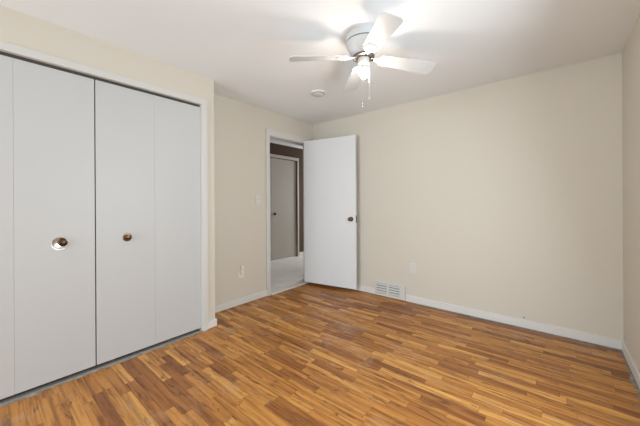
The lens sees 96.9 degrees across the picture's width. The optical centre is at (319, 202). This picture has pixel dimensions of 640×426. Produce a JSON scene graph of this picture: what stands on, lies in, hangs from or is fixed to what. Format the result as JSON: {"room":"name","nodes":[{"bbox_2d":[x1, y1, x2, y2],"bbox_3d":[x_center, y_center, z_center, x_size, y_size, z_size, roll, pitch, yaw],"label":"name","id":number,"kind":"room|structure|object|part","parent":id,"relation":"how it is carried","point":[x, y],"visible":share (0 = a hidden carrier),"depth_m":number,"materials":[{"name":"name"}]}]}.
{"room":"empty bedroom","nodes":[
{"label":"empty bedroom","id":0,"kind":"room"},
{"bbox_2d":[0,5,214,323],"bbox_3d":[-2.685,0.021,1.102,0.429,2.400,4.678,0,0,40],"label":"wall","id":1,"kind":"structure","parent":0,"point":[17,28],"depth_m":2.17,"materials":[{"name":"beige paint"}]},
{"bbox_2d":[0,55,95,399],"bbox_3d":[-1.896,0.148,1.756,0.058,2.078,0.802,0,0,40],"label":"door","id":2,"kind":"structure","parent":1,"relation":"in","point":[47,164],"depth_m":1.86,"materials":[{"name":"grey paint"}]},
{"bbox_3d":[-1.753,0.278,1.911,0.006,0.089,0.089,0,0,40],"label":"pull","id":3,"kind":"part","parent":2,"relation":"part of","materials":[{"name":"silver metal"}]},
{"bbox_3d":[-1.737,0.273,1.918,0.022,0.045,0.045,0,0,40],"label":"knob","id":4,"kind":"part","parent":2,"relation":"part of","materials":[{"name":"brown metal"}]},
{"bbox_2d":[0,51,199,106],"bbox_3d":[-1.659,-0.906,2.072,0.033,0.019,1.601,0,0,40],"label":"trim","id":5,"kind":"structure","parent":1,"relation":"attached to","point":[1,52],"depth_m":2.04,"materials":[{"name":"grey"}]},
{"bbox_2d":[0,329,201,405],"bbox_3d":[-1.634,1.212,2.061,0.048,0.008,1.601,0,0,40],"label":"trim","id":6,"kind":"structure","parent":1,"relation":"attached to","point":[49,385],"depth_m":2.04,"materials":[{"name":"grey"}]},
{"bbox_2d":[0,41,207,330],"bbox_3d":[-1.619,0.125,2.043,0.014,2.181,1.715,0,0,40],"label":"trim","id":7,"kind":"structure","parent":1,"relation":"attached to","point":[4,46],"depth_m":2.56,"materials":[{"name":"white paint"}]},
{"bbox_2d":[94,80,200,364],"bbox_3d":[-1.380,0.145,2.371,0.068,2.078,0.790,0,0,40],"label":"door","id":8,"kind":"structure","parent":1,"relation":"in","point":[147,146],"depth_m":2.31,"materials":[{"name":"grey paint"}]},
{"bbox_3d":[-1.493,0.273,2.206,0.032,0.064,0.064,0,0,40],"label":"knob","id":9,"kind":"part","parent":8,"relation":"part of","materials":[{"name":"gold metal"}]},
{"bbox_2d":[199,105,202,330],"bbox_3d":[-1.662,0.150,2.080,0.100,2.131,1.611,0,0,40],"label":"trim","id":10,"kind":"structure","parent":1,"relation":"attached to","point":[201,328],"depth_m":2.67,"materials":[{"name":"white paint"}]},
{"bbox_2d":[208,318,216,328],"bbox_3d":[-2.623,1.180,1.065,0.322,0.069,4.691,0,0,40],"label":"baseboard","id":11,"kind":"structure","parent":1,"relation":"attached to","point":[212,323],"depth_m":2.73,"materials":[{"name":"white paint"}]},
{"bbox_2d":[0,302,639,406],"bbox_3d":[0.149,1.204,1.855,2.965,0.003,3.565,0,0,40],"label":"trim","id":12,"kind":"structure","parent":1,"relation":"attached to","point":[632,379],"depth_m":2.17,"materials":[{"name":"white wood"}]},
{"bbox_2d":[214,94,312,305],"bbox_3d":[-0.728,0.011,3.712,0.120,2.400,1.838,0,0,40],"label":"wall","id":13,"kind":"structure","parent":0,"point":[239,127],"depth_m":3.36,"materials":[{"name":"beige paint"}]},
{"bbox_2d":[215,290,266,312],"bbox_3d":[-0.671,1.167,3.669,0.013,0.074,1.812,0,0,40],"label":"baseboard","id":14,"kind":"structure","parent":13,"relation":"attached to","point":[233,303],"depth_m":3.33,"materials":[{"name":"white paint"}]},
{"bbox_2d":[238,268,243,277],"bbox_3d":[-0.933,0.837,3.357,0.010,0.116,0.072,0,0,40],"label":"wall outlet","id":15,"kind":"object","parent":13,"relation":"attached to","point":[239,274],"visible":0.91,"depth_m":3.34,"materials":[{"name":"white plastic"}]},
{"bbox_2d":[240,265,243,273],"bbox_3d":[-0.918,0.790,3.345,0.042,0.096,0.042,0,0,40],"label":"plug","id":16,"kind":"object","parent":15,"relation":"attached to","point":[241,266],"visible":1,"depth_m":3.33,"materials":[{"name":"white plastic"}]},
{"bbox_2d":[256,195,259,203],"bbox_3d":[-0.772,-0.034,3.551,0.018,0.116,0.072,0,0,40],"label":"light switch","id":17,"kind":"object","parent":13,"relation":"attached to","point":[257,196],"visible":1,"depth_m":3.54,"materials":[{"name":"white plastic"}]},
{"bbox_2d":[265,128,310,295],"bbox_3d":[-0.454,0.129,4.046,0.156,2.160,0.913,0,0,40],"label":"door frame","id":18,"kind":"structure","parent":13,"relation":"attached to","point":[268,132],"depth_m":3.68,"materials":[{"name":"white paint"}]},
{"bbox_2d":[271,281,309,294],"bbox_3d":[-0.405,1.198,4.016,0.080,0.022,0.790,0,0,40],"label":"trim","id":19,"kind":"structure","parent":13,"relation":"attached to","point":[302,282],"depth_m":3.95,"materials":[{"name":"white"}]},
{"bbox_2d":[304,135,356,289],"bbox_3d":[0.124,0.134,3.975,0.824,2.052,0.149,0,0,29],"label":"door","id":20,"kind":"structure","parent":13,"relation":"in","point":[330,191],"depth_m":3.94,"materials":[{"name":"white paint"}]},
{"bbox_2d":[270,143,303,251],"bbox_3d":[-0.532,-0.001,6.278,0.120,2.380,5.800,0,0,40],"label":"wall","id":21,"kind":"structure","parent":0,"point":[277,149],"depth_m":6.28,"materials":[{"name":"brown paint"}]},
{"bbox_2d":[270,158,296,260],"bbox_3d":[-0.977,0.141,5.670,0.069,2.065,1.443,0,0,40],"label":"door","id":22,"kind":"structure","parent":21,"relation":"in","point":[283,217],"depth_m":5.91,"materials":[{"name":"beige paint"}]},
{"bbox_2d":[270,154,298,255],"bbox_3d":[-0.964,0.114,5.649,0.016,2.155,1.560,0,0,40],"label":"trim","id":23,"kind":"structure","parent":21,"relation":"attached to","point":[271,155],"depth_m":6.21,"materials":[{"name":"beige paint"}]},
{"bbox_2d":[0,255,639,425],"bbox_3d":[-0.168,1.247,2.869,5.014,0.120,10.840,0,0,40],"label":"floor","id":24,"kind":"structure","parent":0,"point":[309,354],"depth_m":1.97,"materials":[{"name":"brown wood"}]},
{"bbox_2d":[0,0,639,148],"bbox_3d":[-0.182,-1.242,2.869,5.014,0.100,10.840,0,0,40],"label":"ceiling","id":25,"kind":"structure","parent":0,"point":[246,47],"depth_m":2.08,"materials":[{"name":"white paint"}]},
{"bbox_2d":[311,90,325,96],"bbox_3d":[-0.019,-1.178,3.085,0.160,0.030,0.160,0,0,40],"label":"smoke detector","id":26,"kind":"object","parent":25,"relation":"attached to","point":[317,93],"visible":1,"depth_m":3.04,"materials":[{"name":"white plastic"}]},
{"bbox_2d":[289,12,435,106],"bbox_3d":[0.322,-0.948,2.039,0.834,0.495,0.849,0,0,40],"label":"ceiling fan","id":27,"kind":"object","parent":25,"relation":"hanging from","point":[363,43],"visible":1,"depth_m":2.00,"materials":[{"name":"white metal"}]},
{"bbox_3d":[-0.010,-1.014,2.003,0.410,0.068,0.135,0,0,-10],"label":"fan blade","id":28,"kind":"part","parent":27,"relation":"part of","materials":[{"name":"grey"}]},
{"bbox_3d":[0.291,-1.026,2.376,0.135,0.057,0.411,0,0,-5],"label":"fan blade","id":29,"kind":"part","parent":27,"relation":"part of","materials":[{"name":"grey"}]},
{"bbox_3d":[0.315,-0.925,2.048,0.057,0.076,0.057,0,0,40],"label":"light bulb","id":30,"kind":"part","parent":27,"relation":"part of","materials":[{"name":"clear glass"}]},
{"bbox_3d":[0.361,-1.020,1.723,0.135,0.064,0.411,0,0,-10],"label":"fan blade","id":31,"kind":"part","parent":27,"relation":"part of","materials":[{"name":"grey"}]},
{"bbox_3d":[0.640,-1.014,2.088,0.410,0.071,0.135,0,0,-9],"label":"fan blade","id":32,"kind":"part","parent":27,"relation":"part of","materials":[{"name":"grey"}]},
{"bbox_2d":[313,53,623,349],"bbox_3d":[1.210,0.000,3.380,3.530,2.400,0.120,0,0,40],"label":"wall","id":33,"kind":"structure","parent":0,"point":[505,197],"depth_m":2.79,"materials":[{"name":"beige paint"}]},
{"bbox_2d":[375,280,405,300],"bbox_3d":[0.877,1.105,3.570,0.410,0.178,0.020,0,0,40],"label":"air vent","id":34,"kind":"object","parent":33,"relation":"in","point":[391,290],"visible":1,"depth_m":3.56,"materials":[{"name":"white metal"}]},
{"bbox_2d":[410,263,415,272],"bbox_3d":[1.109,0.785,3.385,0.072,0.116,0.008,0,0,40],"label":"blank plate","id":35,"kind":"object","parent":33,"relation":"attached to","point":[412,265],"visible":1,"depth_m":3.38,"materials":[{"name":"white plastic"}]},
{"bbox_2d":[356,284,623,349],"bbox_3d":[1.174,1.157,3.329,3.290,0.074,0.013,0,0,40],"label":"baseboard","id":36,"kind":"structure","parent":33,"relation":"attached to","point":[583,336],"depth_m":2.72,"materials":[{"name":"white paint"}]},
{"bbox_2d":[622,14,639,372],"bbox_3d":[0.372,0.004,-0.310,0.120,2.400,6.636,0,0,40],"label":"wall","id":37,"kind":"structure","parent":0,"point":[630,53],"depth_m":2.02,"materials":[{"name":"beige paint"}]},
{"bbox_2d":[622,341,639,388],"bbox_3d":[0.361,1.161,-0.226,0.013,0.074,6.503,0,0,40],"label":"baseboard","id":38,"kind":"structure","parent":37,"relation":"attached to","point":[634,370],"depth_m":1.99,"materials":[{"name":"white paint"}]}
]}

